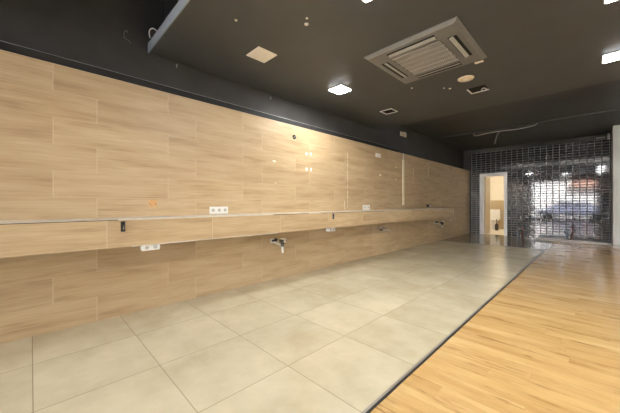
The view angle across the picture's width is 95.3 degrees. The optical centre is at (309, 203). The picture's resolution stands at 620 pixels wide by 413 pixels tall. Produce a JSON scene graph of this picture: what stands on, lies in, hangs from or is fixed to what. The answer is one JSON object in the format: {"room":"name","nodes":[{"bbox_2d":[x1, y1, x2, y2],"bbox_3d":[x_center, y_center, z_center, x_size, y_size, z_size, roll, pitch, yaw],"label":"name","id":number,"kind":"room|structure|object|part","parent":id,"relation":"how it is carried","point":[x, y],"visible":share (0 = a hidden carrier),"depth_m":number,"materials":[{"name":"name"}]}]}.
{"room":"empty shop","nodes":[
{"label":"empty shop","id":0,"kind":"room"},
{"bbox_2d":[164,0,178,19],"bbox_3d":[0.723,-2.050,0.834,0.080,0.660,6.600,0,0,-45],"label":"ceiling","id":1,"kind":"structure","parent":0,"point":[169,5],"depth_m":3.06,"materials":[{"name":"black paint"}]},
{"bbox_2d":[0,0,463,168],"bbox_3d":[0.994,-0.615,5.824,12.800,3.530,0.120,0,0,-45],"label":"wall","id":2,"kind":"structure","parent":0,"point":[91,32],"depth_m":2.95,"materials":[{"name":"black paint"}]},
{"bbox_2d":[400,131,406,136],"bbox_3d":[2.325,-1.730,7.037,0.300,0.120,0.025,0,0,-45],"label":"plate","id":3,"kind":"object","parent":2,"relation":"attached to","point":[403,134],"visible":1,"depth_m":7.02,"materials":[{"name":"beige plastic"}]},
{"bbox_2d":[0,50,469,343],"bbox_3d":[1.106,-0.013,5.710,12.800,2.325,0.200,0,0,-45],"label":"wall","id":4,"kind":"structure","parent":0,"point":[75,143],"depth_m":2.94,"materials":[{"name":"brown wood"}]},
{"bbox_2d":[149,200,156,206],"bbox_3d":[-1.606,-0.002,2.886,0.072,0.076,0.008,0,0,-45],"label":"plate","id":5,"kind":"object","parent":4,"relation":"attached to","point":[152,203],"visible":1,"depth_m":2.88,"materials":[{"name":"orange wood"}]},
{"bbox_2d":[0,40,398,151],"bbox_3d":[-0.676,-1.206,3.814,7.600,0.068,0.021,0,0,-45],"label":"trim","id":6,"kind":"structure","parent":4,"relation":"attached to","point":[6,46],"depth_m":2.88,"materials":[{"name":"grey metal"}]},
{"bbox_2d":[209,207,227,213],"bbox_3d":[-1.097,0.085,3.384,0.229,0.076,0.014,0,0,-45],"label":"socket","id":7,"kind":"object","parent":4,"relation":"attached to","point":[212,210],"visible":1,"depth_m":3.38,"materials":[{"name":"white plastic"}]},
{"bbox_2d":[0,208,453,257],"bbox_3d":[0.333,0.250,4.516,10.022,0.242,0.412,0,0,-45],"label":"wall ledge","id":8,"kind":"object","parent":4,"relation":"attached to","point":[18,238],"depth_m":2.62,"materials":[{"name":"brown wood"}]},
{"bbox_3d":[-1.567,0.194,2.372,0.032,0.086,0.032,0,0,-45],"label":"black bracket","id":9,"kind":"part","parent":8,"relation":"part of","materials":[{"name":"black metal"}]},
{"bbox_2d":[140,244,159,250],"bbox_3d":[-1.454,0.395,2.572,0.148,0.056,0.064,0,0,-45],"label":"socket","id":10,"kind":"object","parent":8,"relation":"attached to","point":[156,246],"visible":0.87,"depth_m":2.55,"materials":[{"name":"white plastic"}]},
{"bbox_3d":[0.316,0.139,4.530,10.016,0.018,0.368,0,0,-45],"label":"panel","id":11,"kind":"part","parent":8,"relation":"part of","materials":[{"name":"beige wood"}]},
{"bbox_2d":[270,238,285,252],"bbox_3d":[-0.431,0.572,3.881,0.256,0.200,0.075,0,0,37],"label":"mixer tap","id":12,"kind":"object","parent":4,"relation":"attached to","point":[282,241],"visible":1,"depth_m":3.83,"materials":[{"name":"metal"}]},
{"bbox_2d":[347,152,347,208],"bbox_3d":[0.686,-0.419,5.154,0.052,1.028,0.008,0,0,-45],"label":"glue line","id":13,"kind":"object","parent":4,"relation":"attached to","point":[347,152],"visible":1,"depth_m":5.15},
{"bbox_2d":[363,205,369,209],"bbox_3d":[1.107,0.079,5.561,0.207,0.081,0.014,0,0,-45],"label":"double socket","id":14,"kind":"object","parent":4,"relation":"attached to","point":[365,207],"visible":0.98,"depth_m":5.56,"materials":[{"name":"white plastic"}]},
{"bbox_2d":[402,154,404,204],"bbox_3d":[2.195,-0.568,6.636,0.080,1.205,0.018,0,0,-45],"label":"duct","id":15,"kind":"object","parent":4,"relation":"attached to","point":[403,160],"visible":1,"depth_m":6.62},
{"bbox_2d":[434,221,443,227],"bbox_3d":[3.595,0.585,7.858,0.256,0.200,0.075,0,0,37],"label":"mixer tap","id":16,"kind":"object","parent":4,"relation":"attached to","point":[436,222],"visible":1,"depth_m":7.82,"materials":[{"name":"metal"}]},
{"bbox_2d":[0,233,619,412],"bbox_3d":[3.425,1.110,3.363,12.800,0.080,6.400,0,0,-45],"label":"floor","id":17,"kind":"structure","parent":0,"point":[335,338],"depth_m":2.14,"materials":[{"name":"beige tile"}]},
{"bbox_2d":[361,250,544,412],"bbox_3d":[1.851,1.109,2.992,10.040,0.083,0.029,0,0,-45],"label":"threshold strip","id":18,"kind":"object","parent":17,"relation":"on","point":[417,365],"visible":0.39,"depth_m":1.99,"materials":[{"name":"grey metal"}]},
{"bbox_2d":[441,240,543,249],"bbox_3d":[4.608,1.109,7.363,0.029,0.083,2.370,0,0,-45],"label":"threshold strip","id":19,"kind":"object","parent":17,"relation":"on","point":[441,240],"visible":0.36,"depth_m":7.28,"materials":[{"name":"metal"}]},
{"bbox_2d":[536,236,611,244],"bbox_3d":[7.408,1.038,7.982,0.639,0.065,1.526,0,0,-45],"label":"stone platform","id":20,"kind":"object","parent":17,"relation":"on","point":[545,238],"visible":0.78,"depth_m":7.82,"materials":[{"name":"grey stone"}]},
{"bbox_2d":[564,226,572,238],"bbox_3d":[7.289,0.815,7.958,0.124,0.382,0.196,0,0,-45],"label":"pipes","id":21,"kind":"object","parent":20,"relation":"on","point":[569,236],"visible":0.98,"depth_m":7.93,"materials":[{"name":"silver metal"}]},
{"bbox_2d":[150,0,619,129],"bbox_3d":[2.208,-1.670,2.301,4.565,0.100,6.600,0,0,-45],"label":"ceiling","id":22,"kind":"structure","parent":0,"point":[532,48],"depth_m":2.95,"materials":[{"name":"brown paint"}]},
{"bbox_2d":[148,0,189,52],"bbox_3d":[0.580,-1.670,0.692,0.012,0.100,6.600,0,0,-45],"label":"fascia","id":23,"kind":"object","parent":22,"relation":"attached to","point":[181,4],"visible":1,"depth_m":2.60,"materials":[{"name":"grey metal"}]},
{"bbox_2d":[246,46,276,62],"bbox_3d":[-0.527,-1.615,3.075,0.243,0.010,0.240,0,0,-45],"label":"cover","id":24,"kind":"object","parent":22,"relation":"attached to","point":[259,53],"visible":1,"depth_m":3.05,"materials":[{"name":"beige plastic"}]},
{"bbox_2d":[328,85,351,93],"bbox_3d":[0.425,-1.613,4.009,0.236,0.014,0.236,0,0,-45],"label":"recessed light","id":25,"kind":"object","parent":22,"relation":"in","point":[339,89],"visible":1,"depth_m":3.98,"materials":[{"name":"white plastic"}]},
{"bbox_2d":[380,108,397,114],"bbox_3d":[1.387,-1.616,4.964,0.230,0.008,0.230,0,0,-45],"label":"cutout","id":26,"kind":"object","parent":22,"relation":"attached to","point":[388,111],"visible":1,"depth_m":4.97,"materials":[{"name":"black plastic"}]},
{"bbox_2d":[364,16,486,83],"bbox_3d":[1.272,-1.598,3.116,0.956,0.046,0.956,0,0,-45],"label":"air conditioner","id":27,"kind":"object","parent":22,"relation":"attached to","point":[447,45],"visible":1,"depth_m":3.00,"materials":[{"name":"grey plastic"}]},
{"bbox_2d":[392,40,457,74],"bbox_3d":[1.272,-1.587,3.116,0.522,0.011,0.512,0,0,-45],"label":"grille","id":28,"kind":"object","parent":27,"relation":"attached to","point":[436,54],"depth_m":3.09,"materials":[{"name":"beige plastic"}]},
{"bbox_2d":[458,75,473,81],"bbox_3d":[2.020,-1.612,3.661,0.190,0.016,0.190,0,0,-45],"label":"ceiling disc","id":29,"kind":"object","parent":22,"relation":"attached to","point":[468,77],"visible":1,"depth_m":3.63,"materials":[{"name":"beige plastic"}]},
{"bbox_2d":[467,85,488,93],"bbox_3d":[2.381,-1.604,4.008,0.230,0.038,0.234,0,0,-45],"label":"cutout","id":30,"kind":"object","parent":22,"relation":"attached to","point":[481,88],"visible":1,"depth_m":4.01,"materials":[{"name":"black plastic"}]},
{"bbox_2d":[602,51,619,63],"bbox_3d":[3.360,-1.613,3.087,0.236,0.014,0.236,0,0,-45],"label":"recessed light","id":31,"kind":"object","parent":22,"relation":"in","point":[613,56],"visible":1,"depth_m":3.11,"materials":[{"name":"white plastic"}]},
{"bbox_2d":[484,176,503,199],"bbox_3d":[8.143,-0.190,11.678,0.100,2.680,2.000,0,0,-45],"label":"wall","id":32,"kind":"structure","parent":0,"point":[496,182],"depth_m":11.90,"materials":[{"name":"beige paint"}]},
{"bbox_2d":[484,200,503,228],"bbox_3d":[8.103,0.470,11.639,0.012,1.200,2.000,0,0,-45],"label":"tile","id":33,"kind":"structure","parent":32,"relation":"attached to","point":[495,204],"depth_m":11.81,"materials":[{"name":"beige tile"}]},
{"bbox_2d":[484,228,503,234],"bbox_3d":[7.172,1.110,10.719,2.630,0.080,2.000,0,0,-45],"label":"floor","id":34,"kind":"structure","parent":0,"point":[500,231],"depth_m":10.42,"materials":[{"name":"beige tile"}]},
{"bbox_2d":[490,209,500,229],"bbox_3d":[7.587,0.654,11.662,0.643,0.832,0.390,0,0,-45],"label":"toilet","id":35,"kind":"object","parent":34,"relation":"on","point":[495,214],"visible":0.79,"depth_m":11.69,"materials":[{"name":"white ceramic"}]},
{"bbox_2d":[401,79,619,150],"bbox_3d":[5.870,-1.940,5.918,5.730,0.080,6.600,0,0,-45],"label":"ceiling","id":36,"kind":"structure","parent":0,"point":[605,96],"depth_m":6.55,"materials":[{"name":"black paint"}]},
{"bbox_2d":[474,123,536,143],"bbox_3d":[4.833,-1.711,7.061,0.018,0.385,1.341,0,0,-45],"label":"cable","id":37,"kind":"object","parent":36,"relation":"hanging from","point":[536,123],"visible":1,"depth_m":7.09,"materials":[{"name":"grey plastic"}]},
{"bbox_2d":[432,108,619,139],"bbox_3d":[5.909,-1.889,5.957,0.060,0.022,6.600,0,0,-45],"label":"ceiling strip","id":38,"kind":"object","parent":36,"relation":"attached to","point":[618,108],"visible":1,"depth_m":6.59,"materials":[{"name":"brown paint"}]},
{"bbox_2d":[464,134,610,240],"bbox_3d":[7.909,-0.615,8.016,0.120,3.530,6.720,0,0,-45],"label":"wall","id":39,"kind":"structure","parent":0,"point":[552,189],"depth_m":8.53,"materials":[{"name":"black metal"}]},
{"bbox_2d":[480,172,506,235],"bbox_3d":[6.500,0.015,9.882,0.782,2.110,0.803,0,0,-45],"label":"door frame","id":40,"kind":"structure","parent":39,"relation":"in","point":[486,175],"depth_m":9.87,"materials":[{"name":"white paint"}]},
{"bbox_2d":[611,125,619,245],"bbox_3d":[8.820,-0.415,6.247,1.070,2.970,2.922,0,0,-45],"label":"wall","id":41,"kind":"structure","parent":0,"point":[615,135],"depth_m":6.88,"materials":[{"name":"grey paint"}]}
]}

